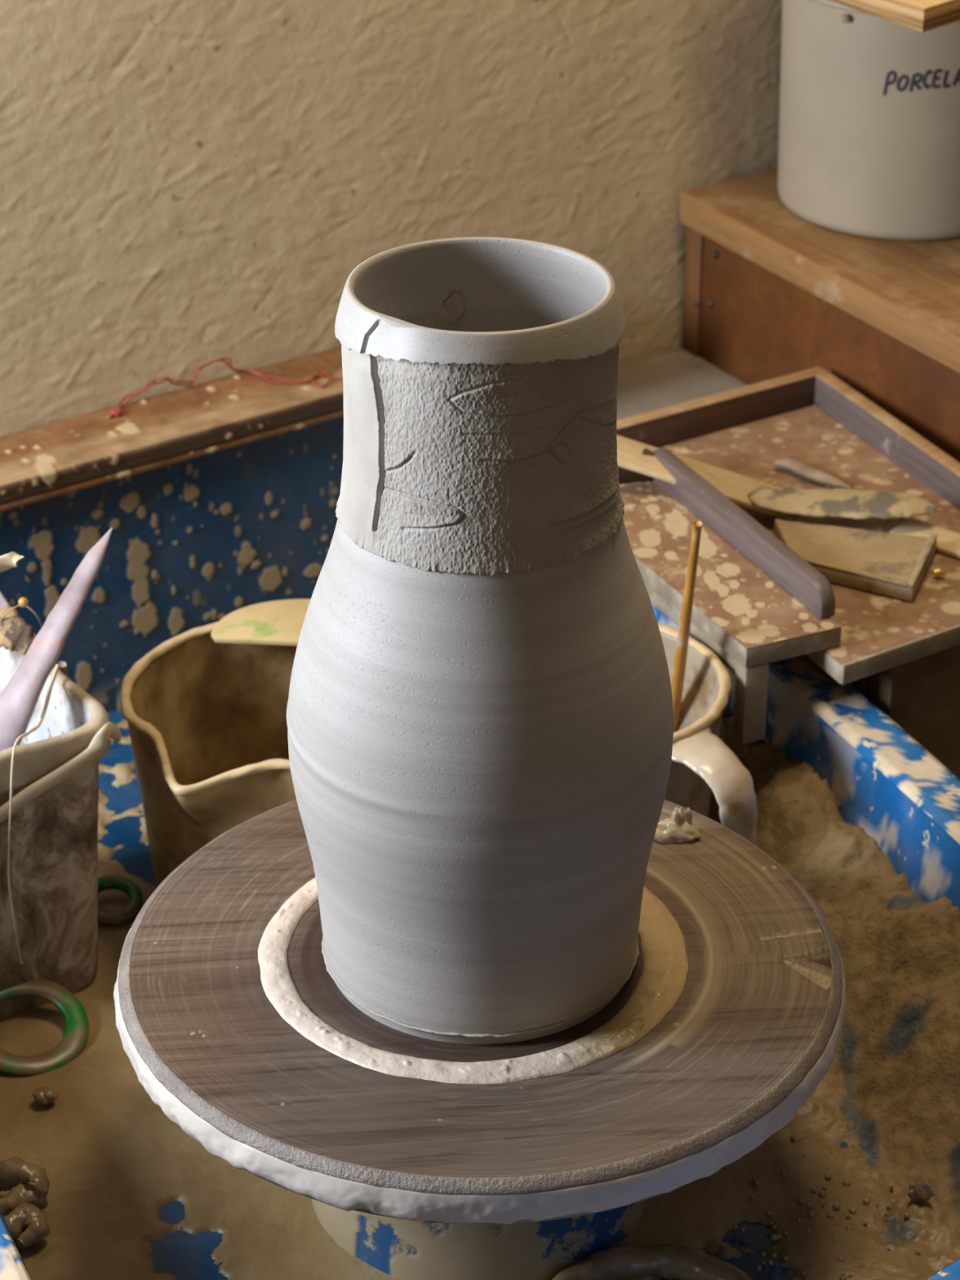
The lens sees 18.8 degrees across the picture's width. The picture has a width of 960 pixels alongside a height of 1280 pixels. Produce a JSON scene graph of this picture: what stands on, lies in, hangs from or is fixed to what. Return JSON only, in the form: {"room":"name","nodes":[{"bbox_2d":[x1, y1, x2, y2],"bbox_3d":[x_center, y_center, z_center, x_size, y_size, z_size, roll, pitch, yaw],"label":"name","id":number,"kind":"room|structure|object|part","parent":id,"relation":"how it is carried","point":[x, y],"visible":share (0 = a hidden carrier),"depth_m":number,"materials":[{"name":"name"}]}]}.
{"room":"art studio","nodes":[
{"label":"art studio","id":0,"kind":"room"},
{"bbox_2d":[0,0,782,435],"bbox_3d":[-0.177,-0.395,1.873,1.562,1.300,1.084,0,29,0],"label":"wall","id":1,"kind":"structure","parent":0,"point":[186,185],"depth_m":1.97,"materials":[{"name":"paint"}]},
{"bbox_2d":[0,346,343,512],"bbox_3d":[-0.276,-0.119,1.897,0.830,0.024,0.065,-18,34,-30],"label":"wooden rail","id":2,"kind":"object","parent":1,"relation":"attached to","point":[64,456],"visible":0.57,"depth_m":1.92,"materials":[{"name":"brown wood"}]},
{"bbox_2d":[107,356,333,418],"bbox_3d":[-0.179,-0.176,1.961,0.159,0.018,0.040,-10,30,-18],"label":"thread","id":3,"kind":"object","parent":2,"relation":"on","point":[115,412],"visible":1,"depth_m":1.97},
{"bbox_3d":[0.406,1.110,1.440,4.148,0.020,3.952,0,29,0],"label":"floor","id":4,"kind":"structure","parent":0,"visible":0},
{"bbox_2d":[616,348,959,778],"bbox_3d":[0.455,0.154,2.327,0.837,0.800,0.488,-18,34,-30],"label":"bench","id":5,"kind":"object","parent":4,"relation":"on","point":[922,695],"visible":0.14,"depth_m":1.80,"materials":[{"name":"brown wood"}]},
{"bbox_2d":[616,366,959,685],"bbox_3d":[0.229,-0.075,1.892,0.193,0.056,0.346,-13,31,-22],"label":"tray","id":6,"kind":"object","parent":5,"relation":"on","point":[811,416],"visible":0.52,"depth_m":1.96,"materials":[{"name":"wood"}]},
{"bbox_2d":[616,435,794,520],"bbox_3d":[0.145,-0.106,1.893,0.125,0.035,0.037,6,29,10],"label":"wooden lath","id":7,"kind":"object","parent":6,"relation":"on","point":[735,486],"visible":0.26,"depth_m":1.89,"materials":[{"name":"brown wood"}]},
{"bbox_2d":[746,486,935,519],"bbox_3d":[0.233,-0.088,1.870,0.121,0.008,0.042,3,29,6],"label":"tool","id":8,"kind":"object","parent":7,"relation":"on","point":[855,504],"visible":1,"depth_m":1.86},
{"bbox_2d":[773,457,851,488],"bbox_3d":[0.223,-0.112,1.937,0.060,0.010,0.015,23,36,36],"label":"stick","id":9,"kind":"object","parent":6,"relation":"on","point":[801,468],"visible":1,"depth_m":1.93,"materials":[{"name":"wood"}]},
{"bbox_2d":[773,519,937,601],"bbox_3d":[0.231,-0.052,1.825,0.105,0.012,0.073,8,30,14],"label":"wooden block","id":10,"kind":"object","parent":6,"relation":"on","point":[892,565],"visible":0.8,"depth_m":1.82,"materials":[{"name":"beige wood"}]},
{"bbox_2d":[889,517,959,559],"bbox_3d":[0.305,-0.060,1.849,0.087,0.004,0.026,21,35,33],"label":"wood offcut","id":11,"kind":"object","parent":6,"relation":"on","point":[948,543],"visible":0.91,"depth_m":1.86,"materials":[{"name":"beige wood"}]},
{"bbox_2d":[931,568,946,577],"bbox_3d":[0.287,-0.042,1.813,0.009,0.005,0.004,0,29,0],"label":"screw","id":12,"kind":"object","parent":6,"relation":"in","point":[938,572],"visible":1,"depth_m":1.81,"materials":[{"name":"gold metal"}]},
{"bbox_2d":[679,168,959,462],"bbox_3d":[0.516,-0.240,2.118,0.549,0.128,0.586,-16,33,-27],"label":"wooden shelf","id":13,"kind":"object","parent":5,"relation":"on","point":[771,291],"visible":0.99,"depth_m":2.06,"materials":[{"name":"brown wood"}]},
{"bbox_2d":[777,0,959,239],"bbox_3d":[0.308,-0.409,2.095,0.203,0.189,0.197,0,29,0],"label":"bucket","id":14,"kind":"object","parent":13,"relation":"on","point":[869,126],"visible":0.97,"depth_m":2.04,"materials":[{"name":"white plastic"}]},
{"bbox_3d":[0.311,-0.481,2.055,0.197,0.024,0.197,0,29,0],"label":"lid","id":15,"kind":"part","parent":14,"relation":"part of","materials":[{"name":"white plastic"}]},
{"bbox_2d":[829,0,959,32],"bbox_3d":[0.325,-0.494,2.037,0.330,0.016,0.233,-25,37,-37],"label":"plywood sheet","id":16,"kind":"object","parent":14,"relation":"on","point":[921,15],"visible":1,"depth_m":1.88,"materials":[{"name":"brown wood"}]},
{"bbox_3d":[0.551,0.260,2.136,0.746,0.800,0.020,-18,34,-30],"label":"panel","id":17,"kind":"part","parent":5,"relation":"part of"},
{"bbox_3d":[-0.043,0.525,1.814,0.667,0.646,0.937,0,29,0],"label":"cabinet","id":18,"kind":"object","parent":4,"relation":"on","visible":0},
{"bbox_2d":[0,416,959,1279],"bbox_3d":[-0.027,0.167,1.598,0.744,0.190,0.991,-15,32,-26],"label":"pan","id":19,"kind":"object","parent":18,"relation":"on","point":[193,543],"visible":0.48,"depth_m":1.91,"materials":[{"name":"blue plastic"}]},
{"bbox_2d":[0,646,121,1019],"bbox_3d":[-0.305,0.114,1.684,0.165,0.187,0.166,-18,34,-30],"label":"container","id":20,"kind":"object","parent":19,"relation":"on","point":[54,839],"visible":0.94,"depth_m":1.65,"materials":[{"name":"plastic"}]},
{"bbox_2d":[0,551,24,572],"bbox_3d":[-0.274,-0.039,1.619,0.047,0.031,0.015,20,35,32],"label":"tool","id":21,"kind":"object","parent":20,"relation":"in","point":[10,560],"visible":1,"depth_m":1.60,"materials":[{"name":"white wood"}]},
{"bbox_2d":[0,604,35,655],"bbox_3d":[-0.279,-0.007,1.678,0.051,0.028,0.028,6,29,10],"label":"sponge","id":22,"kind":"object","parent":20,"relation":"in","point":[17,635],"visible":0.91,"depth_m":1.67,"materials":[{"name":"beige"}]},
{"bbox_2d":[0,597,42,627],"bbox_3d":[-0.272,-0.010,1.676,0.035,0.036,0.015,3,29,6],"label":"tool","id":23,"kind":"object","parent":22,"relation":"on","point":[23,602],"visible":0.96,"depth_m":1.67,"materials":[{"name":"metal"}]},
{"bbox_2d":[0,591,35,636],"bbox_3d":[-0.276,-0.006,1.713,0.038,0.056,0.017,5,29,8],"label":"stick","id":24,"kind":"object","parent":20,"relation":"in","point":[3,602],"visible":0.05,"depth_m":1.71,"materials":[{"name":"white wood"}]},
{"bbox_2d":[7,664,59,964],"bbox_3d":[-0.250,0.103,1.656,0.011,0.148,0.102,6,29,11],"label":"cord","id":25,"kind":"object","parent":20,"relation":"hanging from","point":[57,666],"visible":1,"depth_m":1.62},
{"bbox_2d":[0,527,112,751],"bbox_3d":[-0.250,0.025,1.644,0.110,0.158,0.039,-13,32,-23],"label":"handle","id":26,"kind":"object","parent":20,"relation":"in","point":[19,699],"visible":0.98,"depth_m":1.63,"materials":[{"name":"pink plastic"}]},
{"bbox_3d":[-0.237,0.072,1.614,0.040,0.046,0.114,18,33,29],"label":"bail handle","id":27,"kind":"part","parent":20,"relation":"part of","materials":[{"name":"plastic"}]},
{"bbox_2d":[57,661,67,676],"bbox_3d":[-0.248,0.035,1.729,0.006,0.088,0.075,-4,29,-8],"label":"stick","id":28,"kind":"object","parent":20,"relation":"in","point":[63,665],"visible":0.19,"depth_m":1.68,"materials":[{"name":"wood"}]},
{"bbox_2d":[244,1169,698,1279],"bbox_3d":[0.000,0.234,1.526,0.361,0.130,0.361,-13,31,-23],"label":"pedestal","id":29,"kind":"object","parent":19,"relation":"on","point":[402,1249],"visible":0.11,"depth_m":1.48,"materials":[{"name":"grey metal"}]},
{"bbox_2d":[113,800,845,1224],"bbox_3d":[0.000,0.169,1.491,0.375,0.028,0.374,-4,29,-8],"label":"bat","id":30,"kind":"object","parent":29,"relation":"on","point":[231,1016],"visible":0.73,"depth_m":1.41,"materials":[{"name":"brown wood"}]},
{"bbox_2d":[286,236,673,1044],"bbox_3d":[0.000,-0.001,1.398,0.189,0.368,0.189,4,29,8],"label":"vase","id":31,"kind":"object","parent":30,"relation":"on","point":[480,709],"visible":1,"depth_m":1.34,"materials":[{"name":"ceramic"}]},
{"bbox_2d":[604,1016,644,1039],"bbox_3d":[0.071,0.191,1.422,0.026,0.001,0.006,-23,36,-35],"label":"hair","id":32,"kind":"object","parent":30,"relation":"on","point":[639,1016],"visible":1,"depth_m":1.43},
{"bbox_2d":[653,807,701,844],"bbox_3d":[0.106,0.099,1.579,0.030,0.018,0.018,0,29,0],"label":"clay lump","id":33,"kind":"object","parent":30,"relation":"on","point":[680,828],"visible":0.96,"depth_m":1.58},
{"bbox_2d":[0,705,959,1279],"bbox_3d":[-0.037,0.192,1.650,0.570,0.094,0.939,-12,31,-21],"label":"clay piece","id":34,"kind":"object","parent":19,"relation":"on","point":[111,1157],"visible":0.27,"depth_m":1.58,"materials":[{"name":"brown soil"}]},
{"bbox_2d":[0,1156,49,1248],"bbox_3d":[-0.242,0.294,1.520,0.034,0.025,0.060,-6,29,-12],"label":"scrap","id":35,"kind":"object","parent":34,"relation":"in","point":[28,1184],"visible":0.91,"depth_m":1.52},
{"bbox_2d":[0,978,88,1075],"bbox_3d":[-0.260,0.221,1.659,0.071,0.024,0.070,0,29,0],"label":"ring","id":36,"kind":"object","parent":34,"relation":"on","point":[76,1034],"visible":1,"depth_m":1.66,"materials":[{"name":"plastic"}]},
{"bbox_2d":[32,1086,57,1106],"bbox_3d":[-0.242,0.253,1.608,0.014,0.010,0.012,0,29,0],"label":"crumb","id":37,"kind":"object","parent":34,"relation":"in","point":[43,1095],"visible":1,"depth_m":1.60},
{"bbox_2d":[97,875,142,925],"bbox_3d":[-0.227,0.160,1.776,0.039,0.015,0.038,0,29,0],"label":"ring","id":38,"kind":"object","parent":34,"relation":"on","point":[135,895],"visible":0.74,"depth_m":1.77,"materials":[{"name":"plastic"}]},
{"bbox_2d":[120,621,297,887],"bbox_3d":[-0.121,0.093,1.758,0.186,0.149,0.185,-6,29,-11],"label":"clay bowl","id":39,"kind":"object","parent":34,"relation":"on","point":[206,718],"visible":0.35,"depth_m":1.78,"materials":[{"name":"ceramic"}]},
{"bbox_2d":[210,599,310,645],"bbox_3d":[-0.107,-0.010,1.787,0.116,0.003,0.061,0,29,0],"label":"rib","id":40,"kind":"object","parent":39,"relation":"on","point":[279,622],"visible":0.51,"depth_m":1.78,"materials":[{"name":"beige wood"}]},
{"bbox_2d":[657,520,758,844],"bbox_3d":[0.070,0.047,1.714,0.178,0.272,0.192,0,29,0],"label":"mug","id":41,"kind":"object","parent":34,"relation":"on","point":[702,764],"depth_m":1.68,"materials":[{"name":"ceramic"}]},
{"bbox_3d":[0.119,0.014,1.740,0.009,0.240,0.105,-1,29,-2],"label":"brush handle","id":42,"kind":"part","parent":41,"relation":"part of","materials":[{"name":"brown wood"}]},
{"bbox_3d":[0.133,0.115,1.674,0.045,0.117,0.056,-22,36,-34],"label":"handle","id":43,"kind":"part","parent":41,"relation":"part of","materials":[{"name":"white ceramic"}]},
{"bbox_2d":[725,1134,920,1279],"bbox_3d":[0.168,0.306,1.523,0.129,0.004,0.138,17,33,28],"label":"crumbs","id":44,"kind":"object","parent":34,"relation":"on","point":[773,1237],"visible":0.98,"depth_m":1.52,"materials":[{"name":"brown"}]},
{"bbox_2d":[906,1181,933,1201],"bbox_3d":[0.233,0.292,1.533,0.014,0.013,0.009,0,29,0],"label":"crumb","id":45,"kind":"object","parent":34,"relation":"in","point":[921,1191],"visible":1,"depth_m":1.53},
{"bbox_3d":[-0.034,0.239,1.658,0.564,0.004,0.969,-12,31,-21],"label":"floor plate","id":46,"kind":"part","parent":19,"relation":"part of","materials":[{"name":"blue plastic"}]},
{"bbox_2d":[617,448,841,743],"bbox_3d":[0.134,-0.035,1.826,0.074,0.088,0.244,-13,31,-22],"label":"wooden table","id":47,"kind":"object","parent":19,"relation":"on","point":[757,602],"visible":0.84,"depth_m":1.78,"materials":[{"name":"wood"}]},
{"bbox_3d":[0.162,0.036,1.734,0.016,0.052,0.012,-12,31,-21],"label":"leg","id":48,"kind":"part","parent":47,"relation":"part of","materials":[{"name":"wood"}]}
]}

